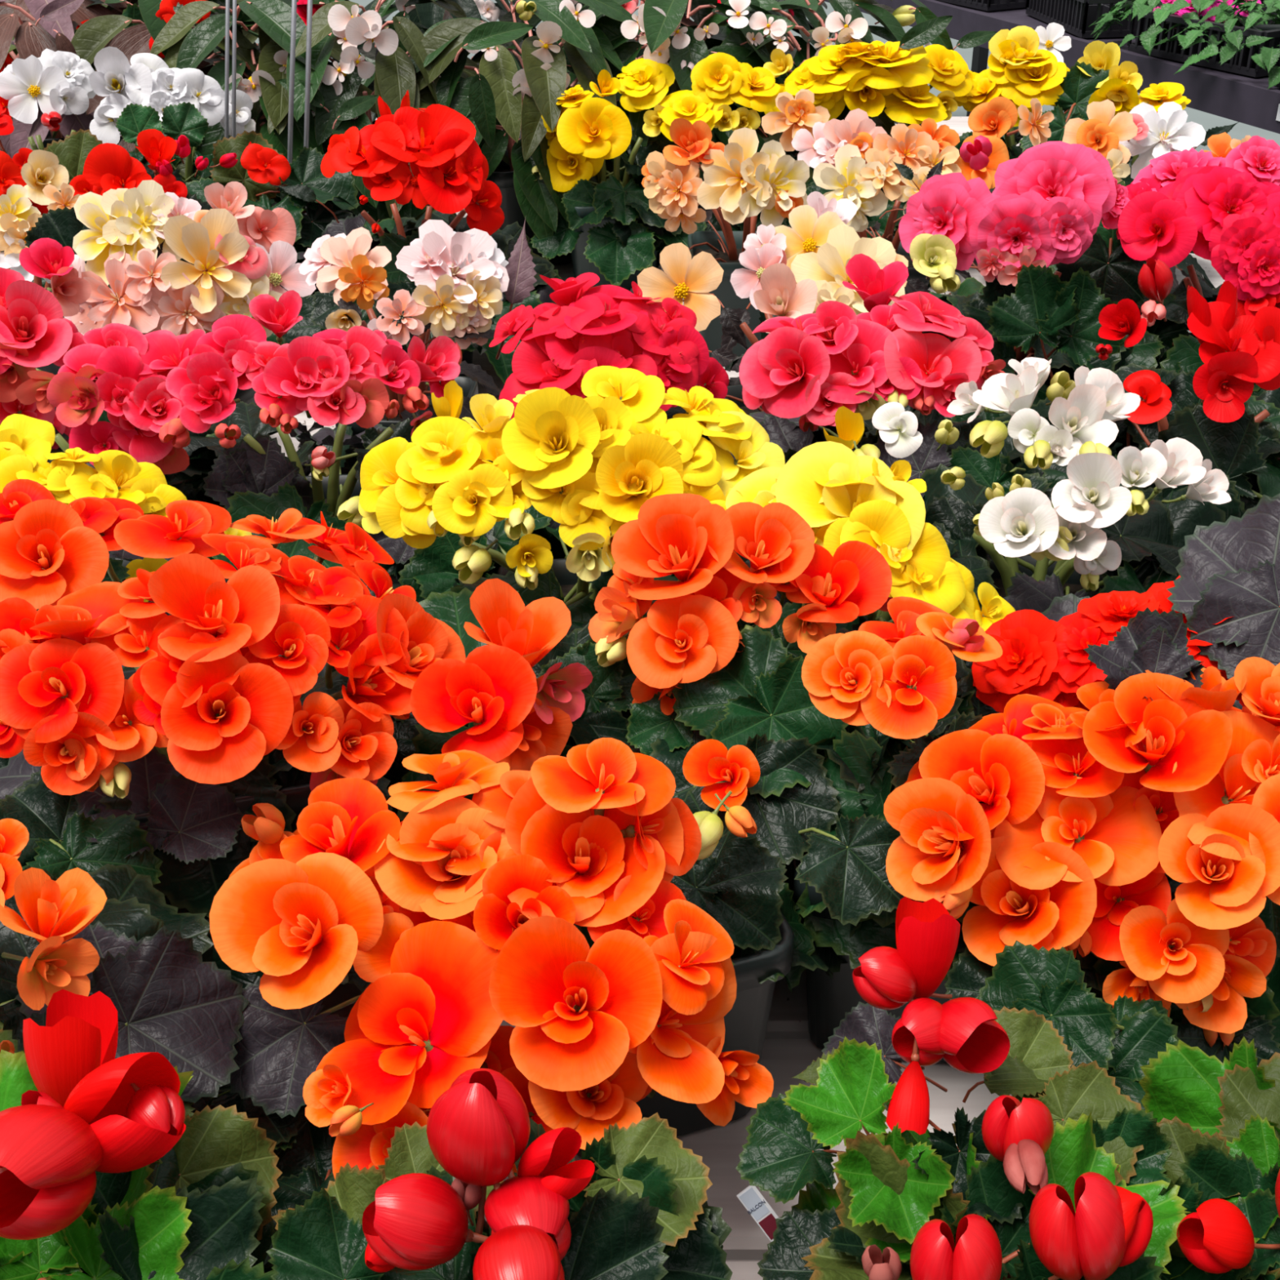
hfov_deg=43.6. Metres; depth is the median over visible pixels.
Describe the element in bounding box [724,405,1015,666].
begonias
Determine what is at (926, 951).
flower
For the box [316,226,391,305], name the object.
flower
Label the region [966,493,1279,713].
begonias
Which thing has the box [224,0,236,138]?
stake
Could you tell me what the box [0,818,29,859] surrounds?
flower
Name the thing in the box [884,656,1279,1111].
begonias
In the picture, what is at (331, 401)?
flower
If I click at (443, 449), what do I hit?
flower
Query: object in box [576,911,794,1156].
pot
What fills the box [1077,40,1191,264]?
begonias
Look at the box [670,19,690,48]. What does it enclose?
flower
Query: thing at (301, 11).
flower
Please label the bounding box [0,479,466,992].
begonias
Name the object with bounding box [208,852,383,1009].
flower
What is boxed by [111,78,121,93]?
flower
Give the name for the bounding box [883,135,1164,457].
begonias
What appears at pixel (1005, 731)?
flower
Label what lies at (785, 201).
flower
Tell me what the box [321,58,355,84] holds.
flower
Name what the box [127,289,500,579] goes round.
begonias
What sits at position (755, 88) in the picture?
flower
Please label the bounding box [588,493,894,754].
begonias
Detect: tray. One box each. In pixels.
[937,0,1036,11]
[1259,0,1277,22]
[1274,44,1279,88]
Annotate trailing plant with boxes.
[1088,0,1279,55]
[1153,0,1279,86]
[1267,44,1279,88]
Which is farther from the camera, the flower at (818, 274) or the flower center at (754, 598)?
the flower at (818, 274)
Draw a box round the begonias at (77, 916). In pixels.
[0,777,249,1117]
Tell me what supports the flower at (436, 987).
on the begonias at (544, 903)
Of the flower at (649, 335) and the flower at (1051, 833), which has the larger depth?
the flower at (649, 335)
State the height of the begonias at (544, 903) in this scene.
0.234 m
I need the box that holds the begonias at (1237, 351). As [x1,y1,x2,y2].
[961,257,1279,572]
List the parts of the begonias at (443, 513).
stem, stem, stem, stem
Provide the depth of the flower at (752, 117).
1.91 m
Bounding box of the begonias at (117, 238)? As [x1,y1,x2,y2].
[24,179,339,445]
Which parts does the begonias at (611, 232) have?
stem, stem, stem, stem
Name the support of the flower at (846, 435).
on the begonias at (844, 495)
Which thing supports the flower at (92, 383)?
on the begonias at (98, 375)
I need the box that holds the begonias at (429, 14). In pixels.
[331,0,537,121]
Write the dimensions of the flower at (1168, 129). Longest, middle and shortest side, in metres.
0.090 x 0.087 x 0.030 m
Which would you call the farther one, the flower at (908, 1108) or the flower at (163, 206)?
the flower at (163, 206)
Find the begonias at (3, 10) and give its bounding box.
[0,0,123,144]
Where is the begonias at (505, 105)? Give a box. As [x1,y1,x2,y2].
[404,0,640,265]
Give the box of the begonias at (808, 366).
[730,253,1013,482]
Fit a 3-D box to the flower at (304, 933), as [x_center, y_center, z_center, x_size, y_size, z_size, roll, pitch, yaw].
[-0.141,0.123,0.678,0.007,0.025,0.009,23,72,17]
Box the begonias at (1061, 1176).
[735,896,1256,1279]
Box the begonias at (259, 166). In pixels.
[179,130,372,296]
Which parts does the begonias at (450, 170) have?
stem, stem, stem, stem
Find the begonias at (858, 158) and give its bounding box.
[731,108,1008,294]
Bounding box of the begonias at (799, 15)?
[635,0,835,71]
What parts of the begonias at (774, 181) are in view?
stem, stem, stem, stem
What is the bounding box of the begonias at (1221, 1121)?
[1138,1036,1279,1279]
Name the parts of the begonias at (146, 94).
stem, stem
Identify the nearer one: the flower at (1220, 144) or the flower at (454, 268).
the flower at (454, 268)
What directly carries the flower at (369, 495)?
on the begonias at (443, 513)
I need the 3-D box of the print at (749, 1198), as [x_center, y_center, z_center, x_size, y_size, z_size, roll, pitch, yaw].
[0.050,0.246,0.698,0.007,0.013,0.001,-37,0,0]
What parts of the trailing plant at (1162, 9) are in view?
flower, flower, flower, pot, flower, flower, flower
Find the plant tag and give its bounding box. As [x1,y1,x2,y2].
[736,1185,778,1241]
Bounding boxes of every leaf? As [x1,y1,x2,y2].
[75,19,111,40]
[540,62,570,88]
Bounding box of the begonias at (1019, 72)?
[954,26,1070,193]
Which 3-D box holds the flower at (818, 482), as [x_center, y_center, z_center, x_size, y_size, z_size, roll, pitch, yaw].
[0.118,-0.093,0.932,0.041,0.020,0.051,-8,31,-13]
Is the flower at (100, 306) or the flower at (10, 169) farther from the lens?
the flower at (10, 169)
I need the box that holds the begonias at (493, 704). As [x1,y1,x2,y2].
[382,577,639,822]
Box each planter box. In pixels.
[1025,0,1149,38]
[1127,5,1279,77]
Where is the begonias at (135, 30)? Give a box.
[52,0,260,152]
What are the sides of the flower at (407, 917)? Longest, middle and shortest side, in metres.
0.054 x 0.048 x 0.023 m
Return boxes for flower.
[0,53,13,72]
[0,54,69,124]
[0,64,15,75]
[0,96,11,117]
[0,105,13,135]
[0,151,31,199]
[0,184,40,231]
[0,212,42,256]
[0,231,34,281]
[0,266,24,308]
[0,280,72,367]
[0,296,3,306]
[0,320,16,374]
[0,342,36,402]
[0,398,55,424]
[0,413,55,468]
[0,441,26,461]
[0,454,57,500]
[0,479,55,524]
[0,498,109,608]
[0,597,61,659]
[0,628,29,655]
[0,638,124,742]
[0,724,25,758]
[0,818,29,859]
[0,853,22,900]
[0,863,4,907]
[0,867,106,942]
[5,365,13,374]
[8,500,17,507]
[12,147,32,169]
[15,370,54,413]
[16,457,76,503]
[17,315,28,337]
[17,401,21,411]
[17,935,99,1010]
[19,237,74,279]
[20,149,68,204]
[22,631,34,643]
[22,711,115,795]
[22,1015,101,1106]
[27,84,40,97]
[30,200,57,215]
[30,581,143,644]
[33,959,57,975]
[35,173,45,185]
[36,48,96,98]
[37,544,50,569]
[42,182,80,210]
[43,277,50,283]
[44,447,101,462]
[46,372,104,426]
[46,461,118,505]
[48,81,88,115]
[48,677,66,696]
[48,902,58,937]
[50,260,57,270]
[50,266,91,316]
[51,410,71,449]
[53,286,66,292]
[53,318,85,366]
[57,343,105,409]
[60,745,75,755]
[63,288,115,335]
[63,673,168,768]
[65,449,167,513]
[68,421,138,466]
[68,497,119,533]
[69,172,114,195]
[69,254,85,278]
[71,251,159,334]
[72,188,167,285]
[72,448,75,460]
[73,497,144,551]
[74,364,114,402]
[78,396,86,404]
[81,323,147,367]
[83,142,152,193]
[88,46,152,117]
[89,93,129,144]
[90,613,184,671]
[94,372,145,420]
[95,345,166,407]
[100,179,181,259]
[106,395,173,463]
[110,292,119,302]
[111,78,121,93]
[113,499,231,558]
[115,469,123,486]
[117,568,166,618]
[122,376,184,432]
[122,715,128,724]
[123,248,177,304]
[124,53,168,104]
[125,557,168,602]
[127,328,204,377]
[128,478,186,517]
[132,655,169,734]
[135,128,177,170]
[139,622,242,707]
[141,90,178,135]
[141,272,226,336]
[141,630,147,647]
[142,215,151,226]
[147,67,191,105]
[147,553,279,662]
[150,191,201,239]
[151,208,255,317]
[151,436,191,474]
[153,173,187,198]
[155,7,175,19]
[155,401,162,413]
[160,0,210,23]
[160,646,293,784]
[164,344,220,399]
[169,353,179,366]
[172,67,224,125]
[175,512,181,531]
[179,351,238,423]
[179,380,229,433]
[182,309,191,318]
[189,314,266,381]
[193,209,208,222]
[200,262,215,275]
[200,298,239,333]
[200,533,281,578]
[204,181,254,218]
[204,599,222,635]
[208,387,219,397]
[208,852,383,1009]
[210,574,310,641]
[213,699,226,719]
[214,233,268,279]
[216,338,264,389]
[217,273,282,337]
[219,89,253,135]
[219,523,252,555]
[223,95,231,116]
[227,829,300,879]
[228,118,255,135]
[229,73,261,102]
[229,507,326,543]
[231,340,288,381]
[234,206,296,253]
[235,70,275,104]
[240,143,290,186]
[240,550,247,568]
[240,646,302,707]
[244,240,315,304]
[247,604,330,696]
[248,76,256,89]
[248,289,302,337]
[251,371,303,417]
[254,547,363,605]
[258,691,344,772]
[262,335,337,410]
[268,272,282,286]
[271,516,276,537]
[273,49,288,73]
[280,777,400,871]
[284,644,295,657]
[289,914,322,941]
[290,511,373,565]
[293,343,350,396]
[296,0,322,26]
[297,372,307,386]
[298,233,346,285]
[302,566,369,627]
[302,722,313,733]
[302,1064,352,1127]
[306,377,365,426]
[306,594,408,678]
[309,570,314,581]
[309,768,377,791]
[312,328,349,350]
[315,920,502,1124]
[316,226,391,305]
[317,698,397,780]
[318,80,342,95]
[318,325,395,383]
[320,126,359,177]
[320,368,329,378]
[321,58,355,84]
[324,308,361,331]
[324,522,394,578]
[327,4,382,38]
[327,524,337,537]
[328,120,405,177]
[328,814,345,846]
[331,1084,341,1093]
[332,29,357,50]
[332,1101,428,1178]
[333,397,341,405]
[337,66,346,76]
[337,254,389,310]
[338,632,348,649]
[340,45,375,79]
[340,377,389,428]
[341,329,402,356]
[342,260,352,269]
[342,632,414,721]
[344,737,360,747]
[345,16,398,55]
[346,679,377,695]
[348,353,353,364]
[352,912,413,982]
[354,560,416,600]
[355,54,360,64]
[358,106,426,158]
[358,485,388,533]
[359,436,435,512]
[360,145,366,155]
[362,138,410,200]
[364,865,399,915]
[367,318,392,339]
[370,104,475,167]
[373,344,420,394]
[373,795,511,919]
[375,288,426,345]
[375,483,445,548]
[376,593,466,688]
[379,586,394,598]
[382,471,397,482]
[386,749,510,812]
[386,821,484,875]
[388,151,444,208]
[391,365,398,378]
[395,0,415,13]
[395,238,462,281]
[395,442,455,534]
[396,219,509,324]
[399,906,442,926]
[399,1025,426,1047]
[400,89,409,107]
[407,335,460,382]
[407,416,481,483]
[407,1100,431,1115]
[408,645,426,666]
[409,644,537,762]
[410,175,418,186]
[410,410,432,442]
[412,274,473,337]
[417,128,483,213]
[420,127,424,147]
[422,1109,430,1116]
[429,365,454,398]
[431,463,513,537]
[441,868,513,951]
[442,299,491,349]
[444,380,462,417]
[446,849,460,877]
[448,262,460,275]
[453,180,504,235]
[453,231,508,300]
[454,429,524,497]
[455,151,488,191]
[462,393,514,433]
[463,577,571,667]
[465,269,502,332]
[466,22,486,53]
[467,494,477,503]
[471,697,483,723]
[471,769,531,828]
[473,854,576,952]
[475,0,499,21]
[476,199,488,202]
[479,831,503,862]
[480,45,497,61]
[484,1025,515,1072]
[486,453,531,518]
[488,304,535,353]
[488,915,662,1091]
[494,447,499,457]
[496,697,573,771]
[498,372,546,418]
[500,1066,553,1173]
[501,386,600,488]
[503,306,613,417]
[504,777,683,927]
[506,533,553,577]
[508,294,604,340]
[511,68,528,88]
[512,86,532,106]
[512,389,538,402]
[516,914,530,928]
[521,451,593,524]
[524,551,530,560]
[528,1051,648,1150]
[530,21,562,63]
[530,737,675,816]
[533,662,593,724]
[538,39,552,48]
[539,272,599,306]
[541,100,568,132]
[542,360,587,398]
[545,131,556,146]
[545,320,620,368]
[546,136,604,191]
[547,435,562,450]
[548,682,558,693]
[551,357,561,372]
[555,84,594,107]
[556,97,631,159]
[559,0,595,27]
[559,471,613,551]
[564,284,648,335]
[565,532,612,581]
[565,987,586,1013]
[567,428,644,510]
[570,346,631,370]
[574,309,663,391]
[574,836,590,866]
[577,395,631,457]
[581,365,665,422]
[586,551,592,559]
[586,875,686,942]
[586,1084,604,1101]
[588,580,643,643]
[589,69,620,97]
[590,126,596,135]
[595,432,683,522]
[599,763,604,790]
[600,424,605,432]
[601,533,615,570]
[604,302,610,311]
[607,562,653,618]
[610,519,626,537]
[611,493,733,599]
[612,280,662,306]
[616,66,648,82]
[617,57,675,111]
[617,382,622,398]
[618,296,699,364]
[620,0,638,13]
[620,4,644,39]
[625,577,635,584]
[626,594,739,688]
[627,408,693,462]
[627,931,737,1103]
[631,475,643,494]
[631,676,679,715]
[633,791,701,875]
[636,242,724,331]
[637,6,669,63]
[638,1084,652,1101]
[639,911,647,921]
[641,156,665,187]
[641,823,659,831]
[642,104,664,137]
[642,324,709,386]
[643,151,699,213]
[643,898,733,1015]
[648,37,670,65]
[648,297,697,330]
[651,417,722,486]
[654,160,702,217]
[654,342,698,411]
[656,195,706,234]
[657,89,723,141]
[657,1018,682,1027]
[659,323,665,330]
[661,386,743,426]
[662,118,712,165]
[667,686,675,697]
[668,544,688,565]
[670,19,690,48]
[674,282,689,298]
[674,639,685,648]
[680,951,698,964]
[681,461,726,510]
[682,738,760,810]
[687,140,693,146]
[688,400,751,439]
[688,566,755,622]
[689,140,724,164]
[689,393,696,411]
[690,52,751,105]
[693,22,719,40]
[696,1036,773,1126]
[697,127,782,224]
[697,357,728,399]
[706,410,785,496]
[707,502,814,583]
[711,104,739,131]
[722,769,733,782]
[724,488,743,501]
[725,0,751,28]
[725,466,782,509]
[728,62,780,111]
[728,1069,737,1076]
[729,106,760,131]
[729,242,783,309]
[733,579,782,628]
[735,173,742,182]
[737,139,809,226]
[738,326,830,418]
[742,386,771,413]
[743,223,786,254]
[746,31,764,45]
[748,11,786,36]
[749,567,824,603]
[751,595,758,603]
[752,313,838,334]
[753,262,817,333]
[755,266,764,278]
[755,540,768,559]
[756,477,823,502]
[761,88,830,151]
[763,23,770,35]
[763,48,793,77]
[764,84,785,114]
[769,26,788,52]
[770,497,839,542]
[771,181,780,189]
[774,190,803,218]
[774,204,847,284]
[774,440,925,561]
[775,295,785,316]
[780,540,892,622]
[782,56,826,105]
[782,603,836,653]
[785,98,815,123]
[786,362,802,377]
[787,8,794,20]
[791,121,825,166]
[791,224,905,312]
[794,69,845,121]
[795,317,803,330]
[801,631,897,725]
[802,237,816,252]
[803,42,873,93]
[803,300,858,354]
[804,372,859,426]
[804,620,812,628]
[806,191,857,224]
[809,137,847,168]
[812,26,832,56]
[812,280,862,315]
[813,143,888,231]
[815,480,871,486]
[821,108,887,168]
[822,319,899,404]
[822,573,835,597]
[823,427,853,449]
[823,499,911,573]
[825,11,867,39]
[826,329,835,341]
[829,41,890,61]
[837,27,863,43]
[840,40,933,88]
[840,519,951,597]
[842,186,874,231]
[842,253,908,312]
[844,66,895,116]
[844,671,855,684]
[849,132,873,159]
[852,496,860,510]
[853,361,857,373]
[853,390,885,420]
[854,147,902,200]
[856,300,924,332]
[857,596,950,648]
[860,635,956,739]
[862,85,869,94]
[862,356,922,402]
[871,401,923,457]
[871,457,926,497]
[872,123,934,185]
[877,596,893,611]
[884,84,947,124]
[884,328,982,410]
[884,777,991,901]
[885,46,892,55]
[885,1060,929,1134]
[888,291,966,337]
[888,560,965,613]
[894,249,908,287]
[894,548,902,556]
[897,166,931,214]
[897,914,960,999]
[898,172,994,271]
[899,620,906,638]
[904,742,973,783]
[907,117,959,153]
[909,233,956,278]
[911,139,961,175]
[913,557,974,618]
[915,611,1002,662]
[917,572,924,580]
[918,728,1044,840]
[922,829,953,850]
[923,371,968,417]
[924,44,972,96]
[924,312,993,349]
[925,299,933,310]
[928,363,934,375]
[929,255,937,263]
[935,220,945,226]
[937,90,957,120]
[946,380,985,422]
[953,69,982,109]
[954,135,1008,189]
[957,835,1096,966]
[958,316,993,388]
[959,582,1015,631]
[962,68,1009,111]
[968,96,1017,138]
[968,190,1062,279]
[968,693,1063,747]
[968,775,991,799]
[971,608,1066,713]
[972,366,1039,416]
[976,247,1010,282]
[977,359,1005,390]
[978,487,1058,557]
[987,39,1031,84]
[987,605,997,614]
[988,26,1039,65]
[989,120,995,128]
[990,785,1046,838]
[991,81,1032,126]
[991,141,1116,235]
[994,777,1162,889]
[996,48,1066,107]
[997,245,1046,286]
[1002,724,1008,734]
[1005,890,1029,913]
[1006,50,1050,69]
[1007,408,1053,453]
[1008,357,1051,389]
[1012,652,1021,662]
[1014,390,1019,398]
[1016,520,1026,535]
[1017,97,1053,146]
[1022,703,1088,740]
[1028,526,1072,560]
[1031,724,1124,797]
[1032,66,1070,106]
[1033,66,1036,75]
[1035,22,1071,62]
[1035,425,1076,466]
[1040,196,1093,264]
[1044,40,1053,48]
[1047,501,1106,560]
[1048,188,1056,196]
[1048,383,1119,457]
[1051,452,1132,528]
[1051,608,1124,693]
[1053,691,1089,711]
[1055,711,1061,727]
[1062,99,1137,167]
[1066,416,1077,433]
[1069,681,1146,746]
[1070,528,1077,540]
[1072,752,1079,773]
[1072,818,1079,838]
[1073,540,1121,575]
[1074,365,1140,421]
[1075,118,1119,158]
[1077,40,1120,88]
[1077,591,1163,632]
[1082,672,1232,791]
[1086,871,1171,960]
[1088,78,1139,115]
[1088,489,1098,502]
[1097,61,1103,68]
[1097,298,1146,347]
[1101,177,1129,229]
[1102,177,1162,239]
[1102,960,1171,1009]
[1106,61,1142,102]
[1106,148,1130,182]
[1106,400,1111,407]
[1115,746,1178,872]
[1117,191,1197,267]
[1117,445,1167,487]
[1119,101,1205,179]
[1119,321,1131,333]
[1119,897,1230,1003]
[1123,369,1172,424]
[1128,82,1191,111]
[1130,146,1234,191]
[1130,470,1139,484]
[1131,113,1148,140]
[1133,986,1144,993]
[1145,666,1246,711]
[1146,437,1206,489]
[1146,575,1233,671]
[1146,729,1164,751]
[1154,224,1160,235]
[1158,165,1217,200]
[1158,803,1279,929]
[1159,133,1195,151]
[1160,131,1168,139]
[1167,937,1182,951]
[1172,710,1279,860]
[1174,165,1279,260]
[1175,954,1266,1033]
[1184,458,1231,505]
[1186,284,1211,344]
[1186,301,1279,382]
[1192,351,1258,422]
[1203,132,1240,157]
[1204,666,1241,700]
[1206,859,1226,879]
[1208,211,1279,279]
[1218,154,1226,158]
[1224,235,1279,301]
[1224,915,1276,977]
[1225,135,1279,186]
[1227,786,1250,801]
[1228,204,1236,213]
[1228,706,1262,717]
[1229,940,1239,944]
[1230,135,1251,148]
[1231,337,1241,351]
[1234,656,1279,731]
[1236,281,1279,315]
[1237,306,1279,390]
[1239,693,1262,711]
[1241,733,1279,790]
[1244,297,1279,316]
[1248,773,1279,905]
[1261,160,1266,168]
[1261,191,1279,227]
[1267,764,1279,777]
[1274,699,1279,706]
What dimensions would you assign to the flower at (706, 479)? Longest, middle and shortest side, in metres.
0.051 x 0.045 x 0.013 m
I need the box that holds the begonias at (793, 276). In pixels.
[636,191,960,441]
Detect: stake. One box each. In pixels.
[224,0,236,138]
[287,0,312,214]
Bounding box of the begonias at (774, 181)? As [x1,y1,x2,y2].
[630,88,830,359]
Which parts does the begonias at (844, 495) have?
stem, stem, stem, stem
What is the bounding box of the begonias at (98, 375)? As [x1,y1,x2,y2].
[15,323,226,559]
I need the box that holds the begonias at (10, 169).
[0,105,57,252]
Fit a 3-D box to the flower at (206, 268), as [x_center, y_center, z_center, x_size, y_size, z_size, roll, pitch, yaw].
[-0.355,-0.303,1.305,0.011,0.011,0.016,-25,38,-36]
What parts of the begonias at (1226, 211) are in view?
stem, stem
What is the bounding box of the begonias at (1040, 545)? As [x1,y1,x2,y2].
[871,357,1279,613]
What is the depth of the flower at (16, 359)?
1.17 m
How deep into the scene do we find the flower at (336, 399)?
1.07 m
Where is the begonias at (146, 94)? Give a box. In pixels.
[88,46,259,200]
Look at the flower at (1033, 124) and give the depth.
1.74 m
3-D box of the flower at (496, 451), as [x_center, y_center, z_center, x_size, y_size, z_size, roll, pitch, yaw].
[-0.084,-0.108,0.941,0.003,0.013,0.003,15,59,14]
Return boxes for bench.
[270,116,1224,1279]
[824,0,1279,133]
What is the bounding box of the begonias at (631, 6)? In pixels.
[518,0,697,62]
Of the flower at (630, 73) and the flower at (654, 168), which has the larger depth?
the flower at (630, 73)
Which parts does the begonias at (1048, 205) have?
stem, stem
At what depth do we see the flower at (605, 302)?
1.17 m
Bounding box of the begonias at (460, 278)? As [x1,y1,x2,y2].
[297,217,537,475]
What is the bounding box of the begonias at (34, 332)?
[0,237,110,450]
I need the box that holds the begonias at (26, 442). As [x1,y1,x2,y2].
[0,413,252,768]
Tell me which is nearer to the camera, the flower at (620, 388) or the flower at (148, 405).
the flower at (620, 388)
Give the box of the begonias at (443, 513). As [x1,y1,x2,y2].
[332,365,785,672]
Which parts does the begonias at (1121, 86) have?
stem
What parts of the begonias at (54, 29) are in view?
stem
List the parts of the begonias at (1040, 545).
stem, stem, stem, stem, stem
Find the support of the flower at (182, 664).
on the begonias at (225, 704)
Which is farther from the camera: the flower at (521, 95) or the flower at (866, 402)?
the flower at (521, 95)
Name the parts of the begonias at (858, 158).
stem, stem, stem, stem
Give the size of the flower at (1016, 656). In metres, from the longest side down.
0.009 x 0.003 x 0.003 m
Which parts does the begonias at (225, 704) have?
stem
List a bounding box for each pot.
[34,315,64,375]
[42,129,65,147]
[123,654,327,825]
[305,474,361,498]
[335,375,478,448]
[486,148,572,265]
[497,558,590,585]
[571,205,657,291]
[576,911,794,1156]
[657,251,660,258]
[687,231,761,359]
[791,858,950,1062]
[896,241,929,294]
[987,553,1118,590]
[992,337,1063,386]
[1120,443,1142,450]
[1186,332,1196,338]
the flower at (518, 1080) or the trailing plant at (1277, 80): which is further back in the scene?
the trailing plant at (1277, 80)
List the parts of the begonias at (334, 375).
stem, stem, stem, stem, stem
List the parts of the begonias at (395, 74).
stem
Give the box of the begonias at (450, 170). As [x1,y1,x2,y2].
[266,89,561,383]
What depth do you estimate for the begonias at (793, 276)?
1.28 m
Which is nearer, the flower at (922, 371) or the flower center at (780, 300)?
the flower at (922, 371)
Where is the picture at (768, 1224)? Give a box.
[758,1213,776,1239]
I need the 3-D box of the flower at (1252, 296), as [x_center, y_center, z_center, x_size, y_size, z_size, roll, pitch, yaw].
[0.522,-0.292,1.357,0.051,0.039,0.015,-27,-8,19]
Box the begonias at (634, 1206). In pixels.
[230,1068,732,1279]
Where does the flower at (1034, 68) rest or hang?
on the begonias at (1019, 72)
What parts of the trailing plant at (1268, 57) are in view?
pot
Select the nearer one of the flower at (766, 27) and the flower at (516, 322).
the flower at (516, 322)
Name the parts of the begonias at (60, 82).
stem, stem, stem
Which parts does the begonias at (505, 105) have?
stem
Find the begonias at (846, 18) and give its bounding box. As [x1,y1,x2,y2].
[693,0,1071,188]
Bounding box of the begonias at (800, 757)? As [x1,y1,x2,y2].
[625,596,1002,1062]
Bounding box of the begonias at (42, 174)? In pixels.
[0,149,80,375]
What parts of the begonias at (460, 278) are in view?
stem, stem, stem, stem, stem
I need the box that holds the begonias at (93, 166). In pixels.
[31,128,237,296]
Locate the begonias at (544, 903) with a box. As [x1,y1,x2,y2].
[207,737,848,1178]
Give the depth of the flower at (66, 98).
1.87 m
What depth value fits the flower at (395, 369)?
1.10 m
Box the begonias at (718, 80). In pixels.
[616,52,789,231]
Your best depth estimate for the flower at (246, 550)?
0.80 m
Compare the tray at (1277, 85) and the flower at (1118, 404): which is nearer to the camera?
the flower at (1118, 404)
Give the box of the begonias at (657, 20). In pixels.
[561,0,792,258]
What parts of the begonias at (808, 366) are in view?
stem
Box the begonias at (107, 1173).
[0,989,334,1279]
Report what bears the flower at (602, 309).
on the begonias at (611, 325)
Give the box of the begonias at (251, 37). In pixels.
[189,9,259,58]
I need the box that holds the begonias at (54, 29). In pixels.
[0,0,138,159]
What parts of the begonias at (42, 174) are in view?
stem, stem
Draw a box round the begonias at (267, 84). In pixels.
[134,0,377,215]
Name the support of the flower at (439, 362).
on the begonias at (334, 375)
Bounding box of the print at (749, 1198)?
[738,1187,769,1221]
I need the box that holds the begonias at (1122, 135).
[927,61,1251,289]
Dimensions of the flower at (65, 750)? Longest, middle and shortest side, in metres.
0.017 x 0.005 x 0.005 m
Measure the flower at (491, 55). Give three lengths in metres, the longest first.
0.033 x 0.018 x 0.004 m
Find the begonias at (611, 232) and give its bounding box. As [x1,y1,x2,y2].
[528,69,706,291]
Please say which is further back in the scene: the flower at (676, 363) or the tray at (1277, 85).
the tray at (1277, 85)
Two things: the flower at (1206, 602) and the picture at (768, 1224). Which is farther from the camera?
the flower at (1206, 602)
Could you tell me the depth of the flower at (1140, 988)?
0.72 m
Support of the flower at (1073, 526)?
on the begonias at (1040, 545)
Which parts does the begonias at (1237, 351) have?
stem, stem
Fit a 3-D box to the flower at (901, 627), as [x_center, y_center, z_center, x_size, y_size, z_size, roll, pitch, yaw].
[0.134,-0.004,0.815,0.002,0.013,0.003,-14,34,-23]
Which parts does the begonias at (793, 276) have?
stem, stem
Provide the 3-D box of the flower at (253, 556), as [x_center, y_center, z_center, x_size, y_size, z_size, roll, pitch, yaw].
[-0.200,-0.040,0.800,0.040,0.014,0.052,7,23,-14]
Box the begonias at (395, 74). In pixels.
[239,0,509,237]
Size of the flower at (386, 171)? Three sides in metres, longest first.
0.059 x 0.054 x 0.025 m
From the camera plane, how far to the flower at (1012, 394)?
1.03 m
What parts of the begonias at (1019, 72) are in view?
stem, stem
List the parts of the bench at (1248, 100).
leg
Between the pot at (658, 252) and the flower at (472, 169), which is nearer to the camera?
the flower at (472, 169)
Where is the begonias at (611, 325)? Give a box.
[485,272,728,559]
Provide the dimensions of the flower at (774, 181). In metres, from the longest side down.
0.089 x 0.080 x 0.023 m
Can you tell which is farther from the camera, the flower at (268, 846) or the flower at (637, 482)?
the flower at (637, 482)
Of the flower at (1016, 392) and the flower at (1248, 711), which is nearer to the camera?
the flower at (1248, 711)
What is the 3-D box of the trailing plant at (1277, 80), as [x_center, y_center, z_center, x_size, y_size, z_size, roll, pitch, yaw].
[1.389,-1.088,2.975,0.427,0.137,0.423,0,30,0]
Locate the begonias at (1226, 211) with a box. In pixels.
[1102,135,1279,396]
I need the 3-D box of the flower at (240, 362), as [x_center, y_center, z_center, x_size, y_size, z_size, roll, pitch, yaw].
[-0.271,-0.185,1.082,0.033,0.035,0.020,-8,-7,-13]
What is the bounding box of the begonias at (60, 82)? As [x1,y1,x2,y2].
[0,48,96,204]
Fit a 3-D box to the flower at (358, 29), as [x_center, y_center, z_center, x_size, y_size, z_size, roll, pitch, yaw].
[-0.318,-0.713,1.893,0.064,0.036,0.011,13,23,-28]
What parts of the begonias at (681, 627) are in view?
stem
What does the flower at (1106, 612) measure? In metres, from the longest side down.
0.048 x 0.046 x 0.018 m
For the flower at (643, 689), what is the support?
on the begonias at (681, 627)
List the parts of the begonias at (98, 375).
stem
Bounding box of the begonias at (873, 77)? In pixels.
[763,40,982,239]

